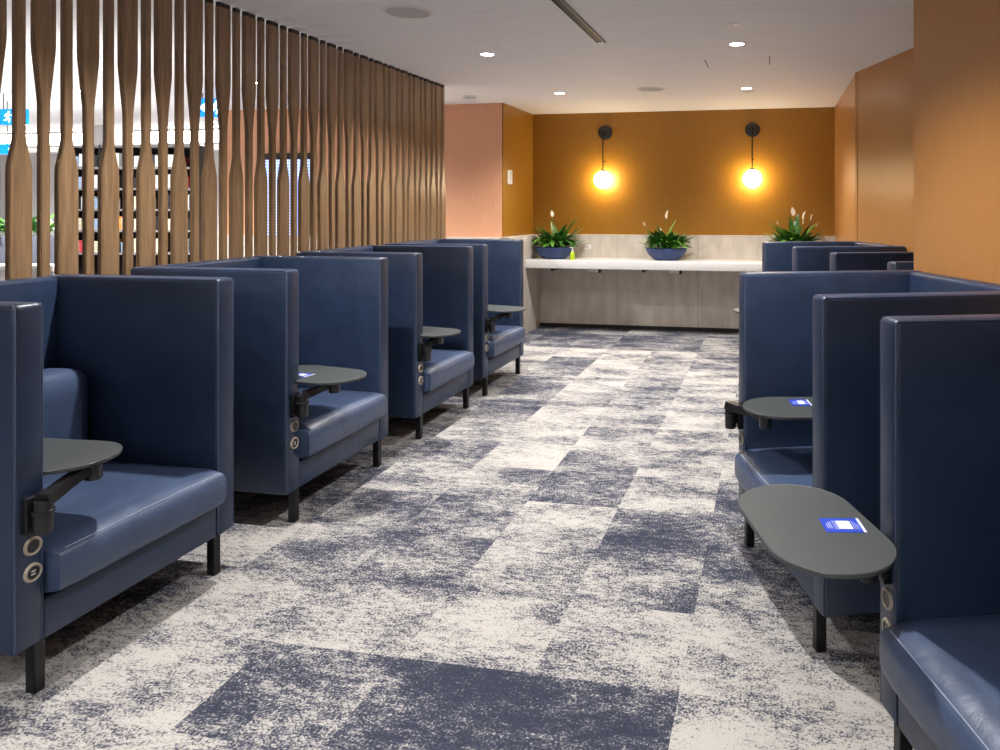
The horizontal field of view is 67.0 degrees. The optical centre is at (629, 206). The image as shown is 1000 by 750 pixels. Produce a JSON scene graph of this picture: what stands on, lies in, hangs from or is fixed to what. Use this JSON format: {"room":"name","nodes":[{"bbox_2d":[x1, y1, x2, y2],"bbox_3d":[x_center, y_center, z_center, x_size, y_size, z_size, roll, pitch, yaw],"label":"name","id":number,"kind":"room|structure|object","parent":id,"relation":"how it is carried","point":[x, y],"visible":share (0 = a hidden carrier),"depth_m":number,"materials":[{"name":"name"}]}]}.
{"room":"airport terminal","nodes":[
{"label":"airport terminal","id":0,"kind":"room"},
{"bbox_2d":[0,143,218,234],"bbox_3d":[-8.585,0.170,13.103,8.200,2.800,0.102,0,0,11],"label":"wall","id":1,"kind":"structure","parent":0,"point":[33,157],"depth_m":13.48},
{"bbox_2d":[227,103,501,236],"bbox_3d":[-3.356,0.170,9.156,3.772,2.800,0.121,0,0,11],"label":"wall","id":2,"kind":"structure","parent":0,"point":[468,128],"depth_m":8.84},
{"bbox_2d":[265,153,309,235],"bbox_3d":[-4.261,0.325,9.233,0.700,1.990,0.050,0,0,11],"label":"window","id":3,"kind":"structure","parent":2,"relation":"in","point":[266,154],"depth_m":9.21,"materials":[{"name":"clear glass"}]},
{"bbox_2d":[217,235,500,259],"bbox_3d":[-3.369,0.964,9.047,3.787,1.213,0.101,0,0,11],"label":"trim","id":4,"kind":"structure","parent":2,"relation":"attached to","point":[217,235],"depth_m":9.19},
{"bbox_2d":[0,326,913,749],"bbox_3d":[-4.568,1.570,5.200,19.208,0.001,16.776,0,0,11],"label":"floor","id":5,"kind":"structure","parent":0,"point":[560,559],"depth_m":2.91,"materials":[{"name":"carpet"}]},
{"bbox_2d":[0,218,4,262],"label":"planter","id":6,"kind":"object","parent":5,"relation":"on","point":[2,226],"depth_m":7.30,"materials":[{"name":"green plant"}]},
{"bbox_2d":[0,0,6,91],"bbox_3d":[-2.716,0.170,3.153,0.028,2.800,0.103,0,0,11],"label":"screen slat","id":7,"kind":"object","parent":5,"relation":"on","point":[3,3],"visible":1,"depth_m":3.18,"materials":[{"name":"brown wood"}]},
{"bbox_2d":[5,0,31,279],"bbox_3d":[-2.695,0.170,3.263,0.028,2.800,0.103,0,0,11],"label":"screen slat","id":8,"kind":"object","parent":5,"relation":"on","point":[18,166],"visible":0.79,"depth_m":3.25,"materials":[{"name":"brown wood"}]},
{"bbox_2d":[0,263,53,279],"bbox_3d":[-6.550,1.040,6.600,2.940,1.060,0.180,0,0,0],"label":"divider","id":9,"kind":"object","parent":5,"relation":"on","point":[2,265],"visible":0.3,"depth_m":6.55,"materials":[{"name":"white stone"}]},
{"bbox_2d":[32,216,36,262],"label":"planter","id":10,"kind":"object","parent":5,"relation":"on","point":[34,243],"depth_m":7.30,"materials":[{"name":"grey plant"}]},
{"bbox_2d":[30,0,55,276],"bbox_3d":[-2.674,0.170,3.374,0.028,2.800,0.103,0,0,11],"label":"screen slat","id":11,"kind":"object","parent":5,"relation":"on","point":[42,12],"visible":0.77,"depth_m":3.35,"materials":[{"name":"brown wood"}]},
{"bbox_2d":[50,214,53,262],"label":"planter","id":12,"kind":"object","parent":5,"relation":"on","point":[51,223],"depth_m":7.44,"materials":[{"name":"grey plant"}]},
{"bbox_2d":[54,0,77,274],"bbox_3d":[-2.653,0.170,3.484,0.028,2.800,0.103,0,0,11],"label":"screen slat","id":13,"kind":"object","parent":5,"relation":"on","point":[66,167],"visible":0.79,"depth_m":3.47,"materials":[{"name":"brown wood"}]},
{"bbox_2d":[77,0,98,274],"bbox_3d":[-2.632,0.170,3.594,0.028,2.800,0.103,0,0,11],"label":"screen slat","id":14,"kind":"object","parent":5,"relation":"on","point":[87,10],"visible":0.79,"depth_m":3.58,"materials":[{"name":"brown wood"}]},
{"bbox_2d":[94,125,121,144],"bbox_3d":[-7.923,0.170,11.245,0.300,2.800,0.300,0,0,11],"label":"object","id":15,"kind":"structure","parent":5,"relation":"on","point":[98,129],"depth_m":11.12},
{"bbox_2d":[98,0,118,274],"bbox_3d":[-2.611,0.170,3.705,0.028,2.800,0.103,0,0,11],"label":"screen slat","id":16,"kind":"object","parent":5,"relation":"on","point":[108,170],"visible":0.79,"depth_m":3.69,"materials":[{"name":"brown wood"}]},
{"bbox_2d":[0,274,233,693],"bbox_3d":[-2.229,0.939,2.859,0.988,1.262,0.965,0,0,11],"label":"booth","id":17,"kind":"object","parent":5,"relation":"on","point":[117,391],"visible":1,"depth_m":3.05,"materials":[{"name":"blue leather"}]},
{"bbox_2d":[23,536,41,555],"bbox_3d":[-1.907,1.083,2.365,0.008,0.060,0.060,0,0,11],"label":"power socket","id":18,"kind":"object","parent":17,"relation":"attached to","point":[32,545],"depth_m":2.36,"materials":[{"name":"silver plastic"}]},
{"bbox_2d":[23,562,42,582],"bbox_3d":[-1.907,1.168,2.365,0.018,0.060,0.059,0,0,0],"label":"power socket","id":19,"kind":"object","parent":17,"relation":"attached to","point":[32,571],"depth_m":2.36,"materials":[{"name":"white plastic"}]},
{"bbox_2d":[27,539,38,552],"bbox_3d":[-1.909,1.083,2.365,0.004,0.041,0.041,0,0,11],"label":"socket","id":20,"kind":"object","parent":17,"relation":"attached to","point":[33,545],"depth_m":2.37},
{"bbox_2d":[43,368,87,439],"bbox_3d":[-2.528,0.909,2.916,0.200,0.442,0.705,0,0,11],"label":"cushion","id":21,"kind":"object","parent":17,"relation":"on","point":[65,390],"depth_m":3.14,"materials":[{"name":"blue leather"}]},
{"bbox_2d":[43,461,226,592],"bbox_3d":[-2.195,1.185,2.852,0.858,0.178,0.757,0,0,11],"label":"seat cushion","id":22,"kind":"object","parent":17,"relation":"on","point":[100,524],"depth_m":2.77,"materials":[{"name":"blue leather"}]},
{"bbox_2d":[117,0,137,274],"bbox_3d":[-2.589,0.170,3.815,0.028,2.800,0.103,0,0,11],"label":"screen slat","id":23,"kind":"object","parent":5,"relation":"on","point":[127,10],"visible":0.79,"depth_m":3.80,"materials":[{"name":"brown wood"}]},
{"bbox_2d":[74,145,204,274],"bbox_3d":[-6.175,0.400,9.310,1.550,2.340,0.320,0,0,0],"label":"bookcase","id":24,"kind":"object","parent":5,"relation":"on","point":[78,148],"visible":0.12,"depth_m":9.30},
{"bbox_2d":[116,153,121,166],"bbox_3d":[-6.388,-0.583,9.255,0.109,0.174,0.170,0,0,0],"label":"book","id":25,"kind":"object","parent":24,"relation":"on","point":[118,155],"visible":0.3,"depth_m":9.18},
{"bbox_2d":[136,0,155,266],"bbox_3d":[-2.568,0.170,3.925,0.028,2.800,0.103,0,0,11],"label":"screen slat","id":26,"kind":"object","parent":5,"relation":"on","point":[145,173],"visible":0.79,"depth_m":3.91,"materials":[{"name":"brown wood"}]},
{"bbox_2d":[154,0,171,264],"bbox_3d":[-2.547,0.170,4.036,0.028,2.800,0.103,0,0,11],"label":"screen slat","id":27,"kind":"object","parent":5,"relation":"on","point":[162,9],"visible":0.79,"depth_m":4.01,"materials":[{"name":"brown wood"}]},
{"bbox_2d":[170,0,187,263],"bbox_3d":[-2.526,0.170,4.146,0.028,2.800,0.103,0,0,11],"label":"screen slat","id":28,"kind":"object","parent":5,"relation":"on","point":[178,175],"visible":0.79,"depth_m":4.13,"materials":[{"name":"brown wood"}]},
{"bbox_2d":[186,0,202,261],"bbox_3d":[-2.505,0.170,4.256,0.028,2.800,0.103,0,0,11],"label":"screen slat","id":29,"kind":"object","parent":5,"relation":"on","point":[194,8],"visible":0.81,"depth_m":4.24,"materials":[{"name":"brown wood"}]},
{"bbox_2d":[201,0,216,260],"bbox_3d":[-2.484,0.170,4.367,0.028,2.800,0.103,0,0,11],"label":"screen slat","id":30,"kind":"object","parent":5,"relation":"on","point":[208,175],"visible":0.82,"depth_m":4.35,"materials":[{"name":"brown wood"}]},
{"bbox_2d":[215,2,230,258],"bbox_3d":[-2.462,0.170,4.477,0.028,2.800,0.103,0,0,11],"label":"screen slat","id":31,"kind":"object","parent":5,"relation":"on","point":[222,11],"visible":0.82,"depth_m":4.46,"materials":[{"name":"brown wood"}]},
{"bbox_2d":[229,8,243,258],"bbox_3d":[-2.441,0.170,4.588,0.028,2.800,0.103,0,0,11],"label":"screen slat","id":32,"kind":"object","parent":5,"relation":"on","point":[236,182],"visible":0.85,"depth_m":4.57,"materials":[{"name":"brown wood"}]},
{"bbox_2d":[242,11,255,256],"bbox_3d":[-2.420,0.170,4.698,0.028,2.800,0.103,0,0,11],"label":"screen slat","id":33,"kind":"object","parent":5,"relation":"on","point":[248,19],"visible":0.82,"depth_m":4.68,"materials":[{"name":"brown wood"}]},
{"bbox_2d":[131,255,387,522],"bbox_3d":[-1.886,0.939,4.145,1.177,1.262,0.980,0,0,11],"label":"booth","id":34,"kind":"object","parent":5,"relation":"on","point":[311,332],"visible":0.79,"depth_m":3.79,"materials":[{"name":"blue leather"}]},
{"bbox_2d":[290,437,298,448],"bbox_3d":[-1.658,1.168,3.662,0.018,0.060,0.059,0,0,0],"label":"power socket","id":35,"kind":"object","parent":34,"relation":"attached to","point":[294,441],"depth_m":3.66,"materials":[{"name":"white plastic"}]},
{"bbox_2d":[290,420,298,431],"bbox_3d":[-1.658,1.083,3.661,0.008,0.060,0.060,0,0,11],"label":"power socket","id":36,"kind":"object","parent":34,"relation":"attached to","point":[294,424],"depth_m":3.66,"materials":[{"name":"silver plastic"}]},
{"bbox_2d":[299,388,386,457],"bbox_3d":[-1.945,1.185,4.156,0.858,0.178,0.772,0,0,11],"label":"seat cushion","id":37,"kind":"object","parent":34,"relation":"on","point":[332,419],"depth_m":4.07,"materials":[{"name":"blue leather"}]},
{"bbox_2d":[254,17,267,255],"bbox_3d":[-2.399,0.170,4.808,0.028,2.800,0.103,0,0,11],"label":"screen slat","id":38,"kind":"object","parent":5,"relation":"on","point":[260,177],"visible":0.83,"depth_m":4.79,"materials":[{"name":"brown wood"}]},
{"bbox_2d":[266,20,278,255],"bbox_3d":[-2.378,0.170,4.918,0.028,2.800,0.103,0,0,11],"label":"screen slat","id":39,"kind":"object","parent":5,"relation":"on","point":[272,30],"visible":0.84,"depth_m":4.90,"materials":[{"name":"brown wood"}]},
{"bbox_2d":[277,25,289,255],"bbox_3d":[-2.357,0.170,5.029,0.028,2.800,0.103,0,0,11],"label":"screen slat","id":40,"kind":"object","parent":5,"relation":"on","point":[283,184],"visible":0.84,"depth_m":5.01,"materials":[{"name":"brown wood"}]},
{"bbox_2d":[287,28,299,255],"bbox_3d":[-2.335,0.170,5.139,0.028,2.800,0.103,0,0,11],"label":"screen slat","id":41,"kind":"object","parent":5,"relation":"on","point":[293,37],"visible":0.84,"depth_m":5.12,"materials":[{"name":"brown wood"}]},
{"bbox_2d":[298,33,309,251],"bbox_3d":[-2.314,0.170,5.250,0.028,2.800,0.103,0,0,11],"label":"screen slat","id":42,"kind":"object","parent":5,"relation":"on","point":[303,179],"visible":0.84,"depth_m":5.23,"materials":[{"name":"brown wood"}]},
{"bbox_2d":[308,36,318,250],"bbox_3d":[-2.293,0.170,5.360,0.028,2.800,0.103,0,0,11],"label":"screen slat","id":43,"kind":"object","parent":5,"relation":"on","point":[313,42],"visible":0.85,"depth_m":5.34,"materials":[{"name":"brown wood"}]},
{"bbox_2d":[317,40,327,249],"bbox_3d":[-2.272,0.170,5.470,0.028,2.800,0.103,0,0,11],"label":"screen slat","id":44,"kind":"object","parent":5,"relation":"on","point":[322,182],"visible":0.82,"depth_m":5.45,"materials":[{"name":"brown wood"}]},
{"bbox_2d":[326,43,336,248],"bbox_3d":[-2.251,0.170,5.580,0.028,2.800,0.103,0,0,11],"label":"screen slat","id":45,"kind":"object","parent":5,"relation":"on","point":[331,49],"visible":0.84,"depth_m":5.56,"materials":[{"name":"brown wood"}]},
{"bbox_2d":[335,46,344,247],"bbox_3d":[-2.229,0.170,5.691,0.028,2.800,0.103,0,0,11],"label":"screen slat","id":46,"kind":"object","parent":5,"relation":"on","point":[340,180],"visible":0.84,"depth_m":5.67,"materials":[{"name":"brown wood"}]},
{"bbox_2d":[343,49,352,247],"bbox_3d":[-2.208,0.170,5.801,0.028,2.800,0.103,0,0,11],"label":"screen slat","id":47,"kind":"object","parent":5,"relation":"on","point":[347,54],"visible":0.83,"depth_m":5.78,"materials":[{"name":"brown wood"}]},
{"bbox_2d":[351,52,360,246],"bbox_3d":[-2.187,0.170,5.912,0.028,2.800,0.103,0,0,11],"label":"screen slat","id":48,"kind":"object","parent":5,"relation":"on","point":[356,182],"visible":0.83,"depth_m":5.89,"materials":[{"name":"brown wood"}]},
{"bbox_2d":[359,55,368,245],"bbox_3d":[-2.166,0.170,6.022,0.028,2.800,0.103,0,0,11],"label":"screen slat","id":49,"kind":"object","parent":5,"relation":"on","point":[363,60],"visible":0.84,"depth_m":6.00,"materials":[{"name":"brown wood"}]},
{"bbox_2d":[367,58,375,244],"bbox_3d":[-2.145,0.170,6.132,0.028,2.800,0.103,0,0,11],"label":"screen slat","id":50,"kind":"object","parent":5,"relation":"on","point":[371,186],"visible":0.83,"depth_m":6.11,"materials":[{"name":"brown wood"}]},
{"bbox_2d":[374,60,382,244],"bbox_3d":[-2.124,0.170,6.242,0.028,2.800,0.103,0,0,11],"label":"screen slat","id":51,"kind":"object","parent":5,"relation":"on","point":[378,67],"visible":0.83,"depth_m":6.22,"materials":[{"name":"brown wood"}]},
{"bbox_2d":[296,245,473,438],"bbox_3d":[-1.669,0.939,5.460,1.107,1.262,0.965,0,0,11],"label":"booth","id":52,"kind":"object","parent":5,"relation":"on","point":[431,356],"visible":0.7,"depth_m":5.13,"materials":[{"name":"blue leather"}]},
{"bbox_2d":[423,349,473,391],"bbox_3d":[-1.694,1.185,5.465,0.858,0.178,0.757,0,0,11],"label":"seat cushion","id":53,"kind":"object","parent":52,"relation":"on","point":[445,367],"depth_m":5.35,"materials":[{"name":"blue leather"}]},
{"bbox_2d":[381,63,388,244],"bbox_3d":[-2.102,0.170,6.353,0.028,2.800,0.103,0,0,11],"label":"screen slat","id":54,"kind":"object","parent":5,"relation":"on","point":[385,180],"visible":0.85,"depth_m":6.33,"materials":[{"name":"brown wood"}]},
{"bbox_2d":[388,65,395,242],"bbox_3d":[-2.081,0.170,6.463,0.028,2.800,0.103,0,0,11],"label":"screen slat","id":55,"kind":"object","parent":5,"relation":"on","point":[391,69],"visible":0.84,"depth_m":6.44,"materials":[{"name":"brown wood"}]},
{"bbox_2d":[394,68,401,242],"bbox_3d":[-2.060,0.170,6.574,0.028,2.800,0.103,0,0,11],"label":"screen slat","id":56,"kind":"object","parent":5,"relation":"on","point":[398,183],"visible":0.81,"depth_m":6.55,"materials":[{"name":"brown wood"}]},
{"bbox_2d":[401,70,407,241],"bbox_3d":[-2.039,0.170,6.684,0.028,2.800,0.103,0,0,11],"label":"screen slat","id":57,"kind":"object","parent":5,"relation":"on","point":[404,74],"visible":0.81,"depth_m":6.66,"materials":[{"name":"brown wood"}]},
{"bbox_2d":[407,73,413,241],"bbox_3d":[-2.018,0.170,6.794,0.028,2.800,0.103,0,0,11],"label":"screen slat","id":58,"kind":"object","parent":5,"relation":"on","point":[410,184],"visible":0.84,"depth_m":6.77,"materials":[{"name":"brown wood"}]},
{"bbox_2d":[412,74,419,240],"bbox_3d":[-1.997,0.170,6.904,0.028,2.800,0.103,0,0,11],"label":"screen slat","id":59,"kind":"object","parent":5,"relation":"on","point":[416,79],"visible":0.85,"depth_m":6.88,"materials":[{"name":"brown wood"}]},
{"bbox_2d":[418,77,424,240],"bbox_3d":[-1.975,0.170,7.015,0.028,2.800,0.103,0,0,11],"label":"screen slat","id":60,"kind":"object","parent":5,"relation":"on","point":[421,184],"visible":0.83,"depth_m":6.99,"materials":[{"name":"brown wood"}]},
{"bbox_2d":[424,78,430,239],"bbox_3d":[-1.954,0.170,7.125,0.028,2.800,0.103,0,0,11],"label":"screen slat","id":61,"kind":"object","parent":5,"relation":"on","point":[427,85],"visible":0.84,"depth_m":7.10,"materials":[{"name":"brown wood"}]},
{"bbox_2d":[429,81,435,239],"bbox_3d":[-1.933,0.170,7.236,0.028,2.800,0.103,0,0,11],"label":"screen slat","id":62,"kind":"object","parent":5,"relation":"on","point":[432,188],"visible":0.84,"depth_m":7.21,"materials":[{"name":"brown wood"}]},
{"bbox_2d":[434,82,440,238],"bbox_3d":[-1.912,0.170,7.346,0.028,2.800,0.103,0,0,11],"label":"screen slat","id":63,"kind":"object","parent":5,"relation":"on","point":[437,85],"visible":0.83,"depth_m":7.33,"materials":[{"name":"brown wood"}]},
{"bbox_2d":[440,85,445,238],"bbox_3d":[-1.891,0.170,7.456,0.028,2.800,0.103,0,0,11],"label":"screen slat","id":64,"kind":"object","parent":5,"relation":"on","point":[442,176],"visible":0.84,"depth_m":7.44,"materials":[{"name":"brown wood"}]},
{"bbox_2d":[384,239,525,395],"bbox_3d":[-1.414,0.939,6.620,1.171,1.262,1.000,0,0,11],"label":"booth","id":65,"kind":"object","parent":5,"relation":"on","point":[498,264],"visible":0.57,"depth_m":6.67,"materials":[{"name":"blue leather"}]},
{"bbox_2d":[488,325,524,357],"bbox_3d":[-1.470,1.185,6.631,0.858,0.178,0.792,0,0,11],"label":"seat cushion","id":66,"kind":"object","parent":65,"relation":"on","point":[505,338],"depth_m":6.50,"materials":[{"name":"blue leather"}]},
{"bbox_2d":[733,241,905,312],"bbox_3d":[1.497,0.939,6.177,1.253,1.262,0.900,0,0,-7],"label":"booth","id":67,"kind":"object","parent":5,"relation":"on","point":[794,255],"visible":0.08,"depth_m":5.80,"materials":[{"name":"blue leather"}]},
{"bbox_2d":[724,270,999,652],"bbox_3d":[0.991,0.939,3.083,0.983,1.262,1.000,0,0,-8],"label":"booth","id":68,"kind":"object","parent":5,"relation":"on","point":[807,411],"visible":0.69,"depth_m":3.01,"materials":[{"name":"blue leather"}]},
{"bbox_2d":[735,446,812,491],"bbox_3d":[0.954,1.185,3.078,0.858,0.178,0.792,0,0,-8],"label":"seat cushion","id":69,"kind":"object","parent":68,"relation":"on","point":[755,466],"depth_m":3.20,"materials":[{"name":"blue leather"}]},
{"bbox_2d":[793,399,811,404],"bbox_3d":[0.755,0.862,3.265,0.076,0.001,0.100,0,0,1],"label":"print","id":70,"kind":"object","parent":68,"relation":"on","point":[795,401],"depth_m":3.27},
{"bbox_2d":[738,314,999,749],"bbox_3d":[1.005,0.939,1.765,1.288,1.262,1.197,0,0,-7],"label":"booth","id":71,"kind":"object","parent":5,"relation":"on","point":[934,555],"visible":1,"depth_m":2.02,"materials":[{"name":"blue leather"}]},
{"bbox_2d":[826,518,866,531],"bbox_3d":[0.581,0.862,2.006,0.097,0.001,0.088,0,0,1],"label":"print","id":72,"kind":"object","parent":71,"relation":"on","point":[832,524],"depth_m":2.00},
{"bbox_2d":[881,617,891,630],"bbox_3d":[0.710,1.168,2.046,0.014,0.060,0.060,0,0,0],"label":"power socket","id":73,"kind":"object","parent":71,"relation":"attached to","point":[886,622],"depth_m":2.05,"materials":[{"name":"white plastic"}]},
{"bbox_2d":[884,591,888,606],"bbox_3d":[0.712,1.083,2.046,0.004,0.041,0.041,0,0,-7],"label":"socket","id":74,"kind":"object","parent":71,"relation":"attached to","point":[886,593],"depth_m":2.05,"materials":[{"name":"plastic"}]},
{"bbox_2d":[881,587,892,610],"bbox_3d":[0.710,1.083,2.046,0.008,0.060,0.060,0,0,-7],"label":"power socket","id":75,"kind":"object","parent":71,"relation":"attached to","point":[886,592],"depth_m":2.04,"materials":[{"name":"silver plastic"}]},
{"bbox_2d":[879,614,999,749],"bbox_3d":[1.132,1.185,1.666,0.858,0.178,0.762,0,0,-7],"label":"seat cushion","id":76,"kind":"object","parent":71,"relation":"on","point":[944,668],"depth_m":1.79,"materials":[{"name":"blue leather"}]},
{"bbox_2d":[830,252,913,270],"bbox_3d":[1.760,0.939,4.622,1.105,1.262,0.950,0,0,-7],"label":"booth","id":77,"kind":"object","parent":5,"relation":"on","point":[839,261],"visible":0.02,"depth_m":4.98,"materials":[{"name":"blue leather"}]},
{"bbox_2d":[0,0,913,134],"bbox_3d":[-4.549,-1.270,4.946,19.200,0.080,16.400,0,0,11],"label":"ceiling","id":78,"kind":"structure","parent":0,"point":[815,49],"depth_m":5.82,"materials":[{"name":"paint"}]},
{"bbox_2d":[0,101,9,153],"bbox_3d":[-7.300,-0.922,8.612,0.420,0.615,0.036,0,0,0],"label":"exit sign","id":79,"kind":"object","parent":78,"relation":"hanging from","point":[4,148],"visible":0.38,"depth_m":8.60,"materials":[{"name":"blue"}]},
{"bbox_2d":[0,93,28,124],"bbox_3d":[-6.675,-1.060,8.012,0.320,0.340,0.036,0,0,0],"label":"exit sign","id":80,"kind":"object","parent":78,"relation":"hanging from","point":[5,114],"visible":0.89,"depth_m":8.00,"materials":[{"name":"blue"}]},
{"bbox_2d":[200,93,217,116],"bbox_3d":[-4.535,-1.103,8.012,0.270,0.255,0.036,0,0,0],"label":"exit sign","id":81,"kind":"object","parent":78,"relation":"hanging from","point":[202,111],"visible":0.3,"depth_m":8.00,"materials":[{"name":"blue"}]},
{"bbox_2d":[382,5,432,18],"bbox_3d":[-1.401,-1.227,4.668,0.312,0.006,0.312,0,0,0],"label":"ceiling speaker","id":82,"kind":"object","parent":78,"relation":"attached to","point":[399,11],"visible":1,"depth_m":4.67,"materials":[{"name":"white plastic"}]},
{"bbox_2d":[385,7,429,17],"bbox_3d":[-1.401,-1.228,4.668,0.272,0.004,0.272,0,0,0],"label":"grille","id":83,"kind":"object","parent":82,"relation":"attached to","point":[399,12],"depth_m":4.67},
{"bbox_2d":[462,95,476,100],"bbox_3d":[-1.776,-1.208,8.202,0.164,0.045,0.164,0,0,11],"label":"smoke detector","id":84,"kind":"object","parent":78,"relation":"attached to","point":[465,97],"visible":1,"depth_m":8.15,"materials":[{"name":"white plastic"}]},
{"bbox_2d":[551,0,605,42],"bbox_3d":[-0.624,-1.224,3.368,0.070,0.012,4.380,0,0,11],"label":"ceiling vent","id":85,"kind":"object","parent":78,"relation":"in","point":[561,4],"visible":1,"depth_m":4.83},
{"bbox_2d":[636,87,665,91],"bbox_3d":[0.218,-1.227,7.717,0.312,0.006,0.312,0,0,0],"label":"ceiling speaker","id":86,"kind":"object","parent":78,"relation":"attached to","point":[643,89],"visible":1,"depth_m":7.72,"materials":[{"name":"white plastic"}]},
{"bbox_2d":[638,88,663,90],"bbox_3d":[0.218,-1.228,7.717,0.272,0.004,0.272,0,0,0],"label":"grille","id":87,"kind":"object","parent":86,"relation":"attached to","point":[639,89],"depth_m":7.72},
{"bbox_2d":[502,103,532,236],"bbox_3d":[-1.457,0.170,9.306,0.130,2.800,1.110,0,0,11],"label":"wall","id":88,"kind":"structure","parent":0,"point":[517,124],"depth_m":9.24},
{"bbox_2d":[500,234,539,333],"bbox_3d":[-1.352,0.964,9.190,0.120,1.213,1.140,0,0,11],"label":"trim","id":89,"kind":"structure","parent":88,"relation":"attached to","point":[531,275],"depth_m":9.36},
{"bbox_2d":[533,107,834,235],"bbox_3d":[0.633,0.170,9.532,4.150,2.800,0.120,0,0,11],"label":"wall","id":90,"kind":"structure","parent":0,"point":[691,166],"depth_m":9.45,"materials":[{"name":"paint"}]},
{"bbox_2d":[594,125,611,187],"bbox_3d":[-0.346,-0.651,9.527,0.224,0.826,0.257,0,0,11],"label":"wall lamp","id":91,"kind":"object","parent":90,"relation":"attached to","point":[602,179],"visible":1,"depth_m":9.49,"materials":[{"name":"glass"}]},
{"bbox_2d":[540,323,738,332],"bbox_3d":[0.657,1.545,9.377,3.757,0.050,0.018,0,0,11],"label":"baseboard","id":92,"kind":"structure","parent":90,"relation":"attached to","point":[635,327],"depth_m":9.47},
{"bbox_2d":[525,257,761,272],"bbox_3d":[0.602,0.725,9.094,3.750,0.140,0.588,0,0,11],"label":"countertop","id":93,"kind":"structure","parent":90,"relation":"attached to","point":[644,264],"depth_m":8.92,"materials":[{"name":"white stone"}]},
{"bbox_2d":[531,210,586,258],"bbox_3d":[-0.901,0.347,9.404,0.735,0.616,0.448,0,0,11],"label":"peace lily","id":94,"kind":"object","parent":93,"relation":"on","point":[554,246],"visible":0.98,"depth_m":9.32,"materials":[{"name":"plant"}]},
{"bbox_2d":[551,210,553,236],"bbox_3d":[-0.991,0.292,9.429,0.035,0.506,0.035,0,0,20],"label":"flower","id":95,"kind":"object","parent":94,"relation":"on","point":[552,214],"depth_m":9.43,"materials":[{"name":"white plant"}]},
{"bbox_2d":[534,246,573,258],"bbox_3d":[-0.964,0.582,9.410,0.524,0.147,0.325,0,0,11],"label":"bowl","id":96,"kind":"object","parent":94,"relation":"on","point":[546,252],"depth_m":9.30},
{"bbox_2d":[638,211,694,260],"bbox_3d":[0.454,0.345,9.139,0.764,0.620,0.437,0,0,23],"label":"peace lily","id":97,"kind":"object","parent":93,"relation":"on","point":[666,247],"visible":1,"depth_m":9.04,"materials":[{"name":"plant"}]},
{"bbox_2d":[646,247,687,260],"bbox_3d":[0.450,0.582,9.139,0.524,0.147,0.325,0,0,11],"label":"bowl","id":98,"kind":"object","parent":97,"relation":"on","point":[657,253],"depth_m":9.02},
{"bbox_2d":[762,207,824,241],"bbox_3d":[1.945,0.325,8.854,0.790,0.659,0.500,0,0,11],"label":"peace lily","id":99,"kind":"object","parent":93,"relation":"on","point":[794,233],"visible":0.35,"depth_m":8.83,"materials":[{"name":"plant"}]},
{"bbox_2d":[791,207,794,234],"bbox_3d":[1.956,0.270,8.875,0.045,0.549,0.045,0,0,31],"label":"flower","id":100,"kind":"object","parent":99,"relation":"on","point":[792,209],"depth_m":8.88,"materials":[{"name":"white plant"}]},
{"bbox_2d":[540,234,834,328],"bbox_3d":[0.666,0.964,9.423,3.757,1.213,0.080,0,0,11],"label":"counter","id":101,"kind":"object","parent":90,"relation":"attached to","point":[705,299],"depth_m":9.48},
{"bbox_2d":[743,122,760,187],"bbox_3d":[1.515,-0.651,9.170,0.224,0.826,0.257,0,0,11],"label":"wall lamp","id":102,"kind":"object","parent":90,"relation":"attached to","point":[751,178],"visible":1,"depth_m":9.12,"materials":[{"name":"glass"}]},
{"bbox_2d":[835,75,854,240],"bbox_3d":[2.351,0.170,7.909,0.123,2.800,2.420,0,0,11],"label":"wall","id":103,"kind":"structure","parent":0,"point":[845,107],"depth_m":7.76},
{"bbox_2d":[855,48,913,251],"bbox_3d":[2.296,0.170,5.304,0.120,2.800,3.000,0,0,-7],"label":"wall","id":104,"kind":"structure","parent":0,"point":[884,90],"depth_m":6.18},
{"bbox_2d":[914,0,999,283],"bbox_3d":[2.304,0.170,0.550,0.975,2.800,6.555,0,0,-7],"label":"wall","id":105,"kind":"structure","parent":0,"point":[957,42],"depth_m":3.36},
{"bbox_3d":[-13.046,0.170,9.224,0.100,2.800,9.200,0,0,11],"label":"wall","id":106,"kind":"structure","parent":0,"visible":0},
{"bbox_2d":[0,135,10,143],"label":"light","id":107,"kind":"object","parent":106,"relation":"attached to","point":[3,138],"depth_m":12.16,"materials":[{"name":"white"}]},
{"bbox_2d":[26,134,36,146],"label":"light","id":108,"kind":"object","parent":106,"relation":"attached to","point":[31,138],"depth_m":12.05,"materials":[{"name":"white"}]},
{"bbox_2d":[50,134,59,145],"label":"light","id":109,"kind":"object","parent":106,"relation":"attached to","point":[54,139],"depth_m":11.97,"materials":[{"name":"white"}]},
{"bbox_2d":[73,133,81,144],"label":"light","id":110,"kind":"object","parent":106,"relation":"attached to","point":[77,137],"depth_m":11.89,"materials":[{"name":"white"}]},
{"bbox_2d":[0,144,218,154],"bbox_3d":[-8.635,-0.930,12.043,7.500,0.080,0.300,0,0,11],"label":"trim","id":111,"kind":"structure","parent":106,"relation":"attached to","point":[53,150],"depth_m":12.04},
{"bbox_2d":[133,132,140,144],"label":"light","id":112,"kind":"object","parent":106,"relation":"attached to","point":[136,135],"depth_m":11.68,"materials":[{"name":"white"}]},
{"bbox_2d":[151,132,157,143],"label":"light","id":113,"kind":"object","parent":106,"relation":"attached to","point":[154,135],"depth_m":11.62,"materials":[{"name":"white"}]},
{"bbox_2d":[168,131,173,143],"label":"light","id":114,"kind":"object","parent":106,"relation":"attached to","point":[170,133],"depth_m":11.56,"materials":[{"name":"white"}]},
{"bbox_2d":[184,131,189,143],"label":"light","id":115,"kind":"object","parent":106,"relation":"attached to","point":[186,133],"depth_m":11.51,"materials":[{"name":"white"}]},
{"bbox_2d":[199,130,204,142],"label":"light","id":116,"kind":"object","parent":106,"relation":"attached to","point":[201,133],"depth_m":11.46,"materials":[{"name":"white"}]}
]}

